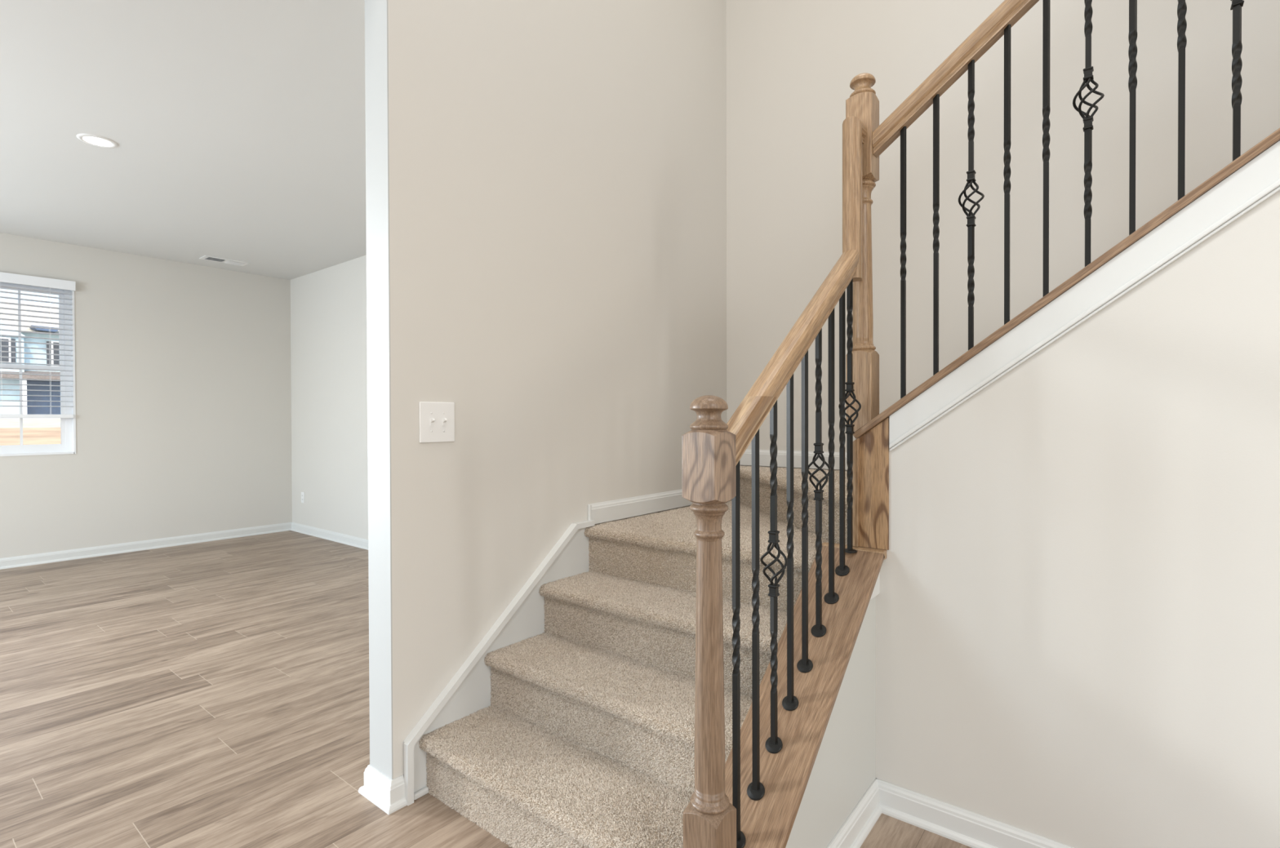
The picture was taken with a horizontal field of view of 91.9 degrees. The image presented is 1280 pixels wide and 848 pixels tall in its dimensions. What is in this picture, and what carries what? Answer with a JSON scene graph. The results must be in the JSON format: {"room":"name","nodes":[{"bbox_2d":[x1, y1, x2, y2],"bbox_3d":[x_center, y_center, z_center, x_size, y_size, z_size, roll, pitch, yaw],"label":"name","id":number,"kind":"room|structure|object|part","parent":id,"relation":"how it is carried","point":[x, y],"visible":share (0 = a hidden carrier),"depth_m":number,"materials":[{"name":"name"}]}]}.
{"room":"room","nodes":[
{"label":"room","id":0,"kind":"room"},
{"bbox_2d":[0,232,292,558],"bbox_3d":[-5.752,-0.183,4.550,0.160,2.754,6.179,0,1,38],"label":"wall","id":1,"kind":"structure","parent":0,"point":[183,384],"depth_m":5.89,"materials":[{"name":"white paint"}]},
{"bbox_2d":[0,282,75,456],"bbox_3d":[-5.279,-0.479,5.109,0.126,1.487,0.908,0,1,38],"label":"window","id":2,"kind":"structure","parent":1,"relation":"in","point":[68,425],"depth_m":5.42,"materials":[{"name":"white plastic"}]},
{"bbox_3d":[-5.315,-0.819,5.134,0.028,0.697,0.800,0,1,38],"label":"sash","id":3,"kind":"part","parent":2,"relation":"part of","materials":[{"name":"white plastic"}]},
{"bbox_3d":[-5.288,-0.146,5.120,0.028,0.708,0.800,0,1,38],"label":"sash","id":4,"kind":"part","parent":2,"relation":"part of","materials":[{"name":"white plastic"}]},
{"bbox_2d":[0,271,75,417],"bbox_3d":[-5.223,-0.642,5.058,0.068,1.189,0.920,0,1,38],"label":"window blind","id":5,"kind":"object","parent":2,"relation":"attached to","point":[6,277],"visible":1,"depth_m":5.22,"materials":[{"name":"white plastic"}]},
{"bbox_3d":[-5.227,-0.617,5.066,0.051,1.110,0.002,0,1,38],"label":"ladder cord","id":6,"kind":"part","parent":5,"relation":"part of","materials":[{"name":"white fabric"}]},
{"bbox_3d":[-5.229,-1.185,5.061,0.052,0.045,0.876,0,1,38],"label":"head rail","id":7,"kind":"part","parent":5,"relation":"part of","materials":[{"name":"white plastic"}]},
{"bbox_3d":[-5.225,-0.064,5.071,0.048,0.032,0.876,0,1,38],"label":"rail","id":8,"kind":"part","parent":5,"relation":"part of","materials":[{"name":"white plastic"}]},
{"bbox_3d":[-5.044,-0.620,5.296,0.051,1.110,0.002,0,1,38],"label":"ladder cord","id":9,"kind":"part","parent":5,"relation":"part of","materials":[{"name":"white fabric"}]},
{"bbox_2d":[0,522,292,569],"bbox_3d":[-5.712,1.151,4.456,0.026,0.087,6.058,0,1,38],"label":"baseboard","id":10,"kind":"structure","parent":1,"relation":"attached to","point":[85,553],"depth_m":5.75,"materials":[{"name":"white paint"}]},
{"bbox_2d":[0,0,366,279],"bbox_3d":[-3.548,-1.704,2.973,5.647,0.300,6.475,0,1,38],"label":"ceiling","id":11,"kind":"structure","parent":0,"point":[237,127],"depth_m":3.26,"materials":[{"name":"white paint"}]},
{"bbox_2d":[75,133,118,147],"bbox_3d":[-2.985,-1.557,3.410,0.174,0.006,0.174,0,1,38],"label":"recessed light","id":12,"kind":"object","parent":11,"relation":"in","point":[91,139],"visible":1,"depth_m":3.40,"materials":[{"name":"white plastic"}]},
{"bbox_2d":[199,255,249,266],"bbox_3d":[-4.008,-1.572,5.979,0.170,0.011,0.370,0,1,38],"label":"ceiling vent","id":13,"kind":"object","parent":11,"relation":"in","point":[205,257],"visible":1,"depth_m":5.96,"materials":[{"name":"white plastic"}]},
{"bbox_2d":[290,254,368,539],"bbox_3d":[-1.726,-0.202,5.222,5.312,2.754,0.120,0,1,38],"label":"wall","id":14,"kind":"structure","parent":0,"point":[329,349],"depth_m":6.25,"materials":[{"name":"white paint"}]},
{"bbox_2d":[301,492,304,503],"bbox_3d":[-3.626,0.791,6.659,0.072,0.118,0.009,0,1,38],"label":"wall outlet","id":15,"kind":"object","parent":14,"relation":"attached to","point":[302,493],"visible":1,"depth_m":6.65,"materials":[{"name":"white plastic"}]},
{"bbox_2d":[290,522,368,550],"bbox_3d":[-1.774,1.132,5.181,5.270,0.087,0.026,0,1,38],"label":"baseboard","id":16,"kind":"structure","parent":14,"relation":"attached to","point":[344,539],"depth_m":6.24,"materials":[{"name":"white paint"}]},
{"bbox_2d":[0,530,971,847],"bbox_3d":[-1.608,1.257,1.402,10.655,0.100,6.375,0,1,38],"label":"floor","id":17,"kind":"structure","parent":0,"point":[215,694],"depth_m":2.61,"materials":[{"name":"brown wood"}]},
{"bbox_2d":[418,465,848,847],"bbox_3d":[1.361,-0.226,1.589,3.783,2.853,1.972,0,1,38],"label":"staircase","id":18,"kind":"structure","parent":17,"relation":"on","point":[585,738],"depth_m":1.99,"materials":[{"name":"beige carpet"}]},
{"bbox_2d":[681,115,866,847],"bbox_3d":[0.411,0.122,1.628,0.083,2.152,0.942,0,1,38],"label":"stair railing","id":19,"kind":"object","parent":17,"relation":"on","point":[712,451],"visible":1,"depth_m":1.46,"materials":[{"name":"brown wood"}]},
{"bbox_2d":[760,542,787,585],"bbox_3d":[0.330,0.344,1.527,0.061,0.121,0.061,0,0,-9],"label":"basket","id":20,"kind":"object","parent":19,"relation":"on","point":[774,544],"depth_m":1.52,"materials":[{"name":"black metal"}]},
{"bbox_3d":[0.468,-0.280,1.698,0.058,0.062,0.799,0,37,38],"label":"handrail","id":21,"kind":"part","parent":19,"relation":"part of","materials":[{"name":"brown wood"}]},
{"bbox_2d":[808,453,831,490],"bbox_3d":[0.503,0.134,1.744,0.061,0.121,0.061,0,0,-9],"label":"basket","id":22,"kind":"object","parent":19,"relation":"on","point":[822,458],"depth_m":1.74,"materials":[{"name":"black metal"}]},
{"bbox_2d":[838,391,861,424],"bbox_3d":[0.656,-0.051,1.936,0.061,0.121,0.061,0,0,-9],"label":"basket","id":23,"kind":"object","parent":19,"relation":"on","point":[853,397],"depth_m":1.93,"materials":[{"name":"black metal"}]},
{"bbox_2d":[387,0,726,778],"bbox_3d":[-0.167,-1.460,2.800,0.135,5.300,2.146,0,1,38],"label":"wall","id":24,"kind":"structure","parent":0,"point":[557,168],"depth_m":2.40,"materials":[{"name":"white paint"}]},
{"bbox_2d":[364,0,393,779],"bbox_3d":[-0.831,-0.178,1.969,0.135,2.754,0.004,0,1,38],"label":"trim","id":25,"kind":"structure","parent":24,"relation":"attached to","point":[376,24],"depth_m":1.97,"materials":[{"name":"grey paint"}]},
{"bbox_2d":[358,764,407,814],"bbox_3d":[-0.788,1.156,1.907,0.291,0.087,0.133,0,1,38],"label":"baseboard","id":26,"kind":"structure","parent":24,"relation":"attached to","point":[388,794],"depth_m":1.88,"materials":[{"name":"white paint"}]},
{"bbox_2d":[418,401,454,443],"bbox_3d":[-0.667,-0.006,2.051,0.020,0.134,0.133,0,1,38],"label":"light switch","id":27,"kind":"object","parent":24,"relation":"attached to","point":[436,420],"visible":1,"depth_m":2.05,"materials":[{"name":"white plastic"}]},
{"bbox_2d":[403,520,594,805],"bbox_3d":[-0.472,0.804,2.291,0.032,0.783,0.869,0,1,38],"label":"trim","id":28,"kind":"structure","parent":24,"relation":"attached to","point":[468,692],"depth_m":2.21,"materials":[{"name":"white paint"}]},
{"bbox_3d":[-0.706,1.189,1.994,0.014,0.020,0.054,0,1,38],"label":"shoe mould","id":29,"kind":"part","parent":28,"relation":"part of","materials":[{"name":"white paint"}]},
{"bbox_2d":[587,504,591,520],"bbox_3d":[-0.214,0.379,2.629,0.014,0.076,0.013,0,1,38],"label":"trim","id":30,"kind":"structure","parent":24,"relation":"attached to","point":[589,506],"depth_m":2.62,"materials":[{"name":"white paint"}]},
{"bbox_2d":[589,489,693,524],"bbox_3d":[0.142,0.380,3.078,0.014,0.087,1.134,0,1,38],"label":"baseboard","id":31,"kind":"structure","parent":24,"relation":"attached to","point":[611,510],"depth_m":2.87,"materials":[{"name":"white paint"}]},
{"bbox_2d":[785,596,875,847],"bbox_3d":[0.427,0.798,1.654,0.135,0.801,0.826,0,1,38],"label":"wall","id":32,"kind":"structure","parent":0,"point":[843,771],"depth_m":1.74,"materials":[{"name":"grey paint"}]},
{"bbox_2d":[724,542,886,847],"bbox_3d":[0.428,0.694,1.652,0.200,0.606,0.825,0,1,38],"label":"wall cap","id":33,"kind":"object","parent":32,"relation":"attached to","point":[767,822],"visible":0.74,"depth_m":1.60,"materials":[{"name":"brown wood"}]},
{"bbox_2d":[826,778,881,847],"bbox_3d":[0.493,1.155,1.608,0.026,0.087,0.820,0,1,38],"label":"baseboard","id":34,"kind":"structure","parent":32,"relation":"attached to","point":[857,827],"depth_m":1.79,"materials":[{"name":"white paint"}]},
{"bbox_2d":[870,572,879,599],"bbox_3d":[0.702,0.463,1.881,0.012,0.129,0.122,0,1,38],"label":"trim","id":35,"kind":"structure","parent":32,"relation":"attached to","point":[876,591],"depth_m":1.91,"materials":[{"name":"white paint"}]},
{"bbox_2d":[725,0,1279,471],"bbox_3d":[2.489,-1.462,2.011,5.008,5.300,0.120,0,1,38],"label":"wall","id":36,"kind":"structure","parent":0,"point":[792,65],"depth_m":2.81,"materials":[{"name":"white paint"}]},
{"bbox_2d":[739,449,848,470],"bbox_3d":[1.087,0.187,3.056,1.496,0.087,0.014,0,1,38],"label":"baseboard","id":37,"kind":"structure","parent":36,"relation":"attached to","point":[764,455],"depth_m":3.30,"materials":[{"name":"white paint"}]},
{"bbox_2d":[875,190,1279,847],"bbox_3d":[2.240,-0.308,0.804,3.892,3.013,0.115,0,1,38],"label":"wall","id":38,"kind":"structure","parent":0,"point":[1077,602],"depth_m":1.57,"materials":[{"name":"white paint"}]},
{"bbox_2d":[852,417,888,550],"bbox_3d":[0.717,0.183,1.931,0.108,0.408,0.020,0,1,38],"label":"newel post","id":39,"kind":"object","parent":38,"relation":"attached to","point":[870,467],"visible":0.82,"depth_m":1.93,"materials":[{"name":"brown wood"}]},
{"bbox_2d":[876,778,1073,847],"bbox_3d":[2.227,1.156,0.739,3.824,0.087,0.026,0,1,38],"label":"baseboard","id":40,"kind":"structure","parent":38,"relation":"attached to","point":[960,825],"depth_m":1.79,"materials":[{"name":"white paint"}]},
{"bbox_2d":[853,128,1279,438],"bbox_3d":[1.733,-0.898,1.199,2.602,1.894,0.155,0,1,38],"label":"wall cap","id":41,"kind":"object","parent":38,"relation":"attached to","point":[1274,137],"visible":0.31,"depth_m":1.58,"materials":[{"name":"brown wood"}]},
{"bbox_2d":[845,0,1244,431],"bbox_3d":[1.488,-1.157,1.413,2.032,2.376,0.085,0,1,38],"label":"stair railing","id":42,"kind":"object","parent":41,"relation":"on","point":[863,103],"visible":0.81,"depth_m":1.82,"materials":[{"name":"brown wood"}]},
{"bbox_3d":[1.516,-1.602,1.378,2.449,0.062,0.058,-43,-25,31],"label":"handrail","id":43,"kind":"part","parent":42,"relation":"part of","materials":[{"name":"brown wood"}]},
{"bbox_2d":[958,180,984,216],"bbox_3d":[0.972,-0.661,1.819,0.061,0.121,0.061,0,0,-9],"label":"basket","id":44,"kind":"object","parent":42,"relation":"on","point":[969,184],"depth_m":1.81,"materials":[{"name":"black metal"}]},
{"bbox_2d":[1072,77,1104,119],"bbox_3d":[1.190,-0.862,1.644,0.061,0.121,0.061,0,0,-9],"label":"basket","id":45,"kind":"object","parent":42,"relation":"on","point":[1086,80],"depth_m":1.64,"materials":[{"name":"black metal"}]},
{"bbox_2d":[888,140,1279,451],"bbox_3d":[1.732,-0.866,1.117,2.480,1.906,0.016,0,1,38],"label":"trim","id":46,"kind":"structure","parent":38,"relation":"attached to","point":[1259,180],"depth_m":1.57,"materials":[{"name":"white paint"}]},
{"label":"outside","id":47,"kind":"structure","parent":0,"visible":0},
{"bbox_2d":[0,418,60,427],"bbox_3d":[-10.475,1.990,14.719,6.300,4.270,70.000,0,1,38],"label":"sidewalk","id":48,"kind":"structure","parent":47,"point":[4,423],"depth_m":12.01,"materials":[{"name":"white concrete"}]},
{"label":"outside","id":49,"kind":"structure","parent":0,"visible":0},
{"bbox_2d":[0,427,61,445],"bbox_3d":[-5.422,2.092,10.710,6.600,4.100,70.000,0,1,38],"label":"ground","id":50,"kind":"structure","parent":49,"point":[8,436],"depth_m":8.98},
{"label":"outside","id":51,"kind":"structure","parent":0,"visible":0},
{"bbox_2d":[0,417,60,418],"bbox_3d":[-22.538,1.860,24.292,24.500,4.450,70.000,0,1,38],"label":"road","id":52,"kind":"structure","parent":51,"point":[0,418],"depth_m":15.34,"materials":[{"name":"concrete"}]},
{"bbox_2d":[0,301,60,414],"bbox_3d":[-27.477,-2.685,25.610,10.100,5.150,19.000,0,1,38],"label":"neighbouring house","id":53,"kind":"structure","parent":52,"relation":"on","point":[6,410],"depth_m":24.40,"materials":[{"name":"blue"}]},
{"bbox_3d":[-24.072,-2.775,23.047,0.040,0.850,0.820,0,1,38],"label":"pane","id":54,"kind":"part","parent":53,"relation":"part of","materials":[{"name":"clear glass"}]},
{"bbox_2d":[11,338,15,362],"bbox_3d":[-23.792,-2.780,23.520,0.090,0.910,0.110,0,1,38],"label":"shutter","id":55,"kind":"object","parent":53,"relation":"hanging from","point":[13,344],"depth_m":23.49,"materials":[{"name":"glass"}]},
{"bbox_3d":[-23.274,-0.961,25.242,0.250,1.480,2.580,0,1,38],"label":"garage door","id":56,"kind":"part","parent":53,"relation":"part of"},
{"bbox_2d":[46,341,50,364],"bbox_3d":[-23.675,-2.821,24.793,0.090,0.970,0.110,0,1,38],"label":"shutter","id":57,"kind":"object","parent":53,"relation":"hanging from","point":[48,362],"depth_m":24.77,"materials":[{"name":"glass"}]},
{"bbox_3d":[-23.272,-2.825,25.181,0.040,0.910,0.840,0,1,38],"label":"pane","id":58,"kind":"part","parent":53,"relation":"part of","materials":[{"name":"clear glass"}]}
]}

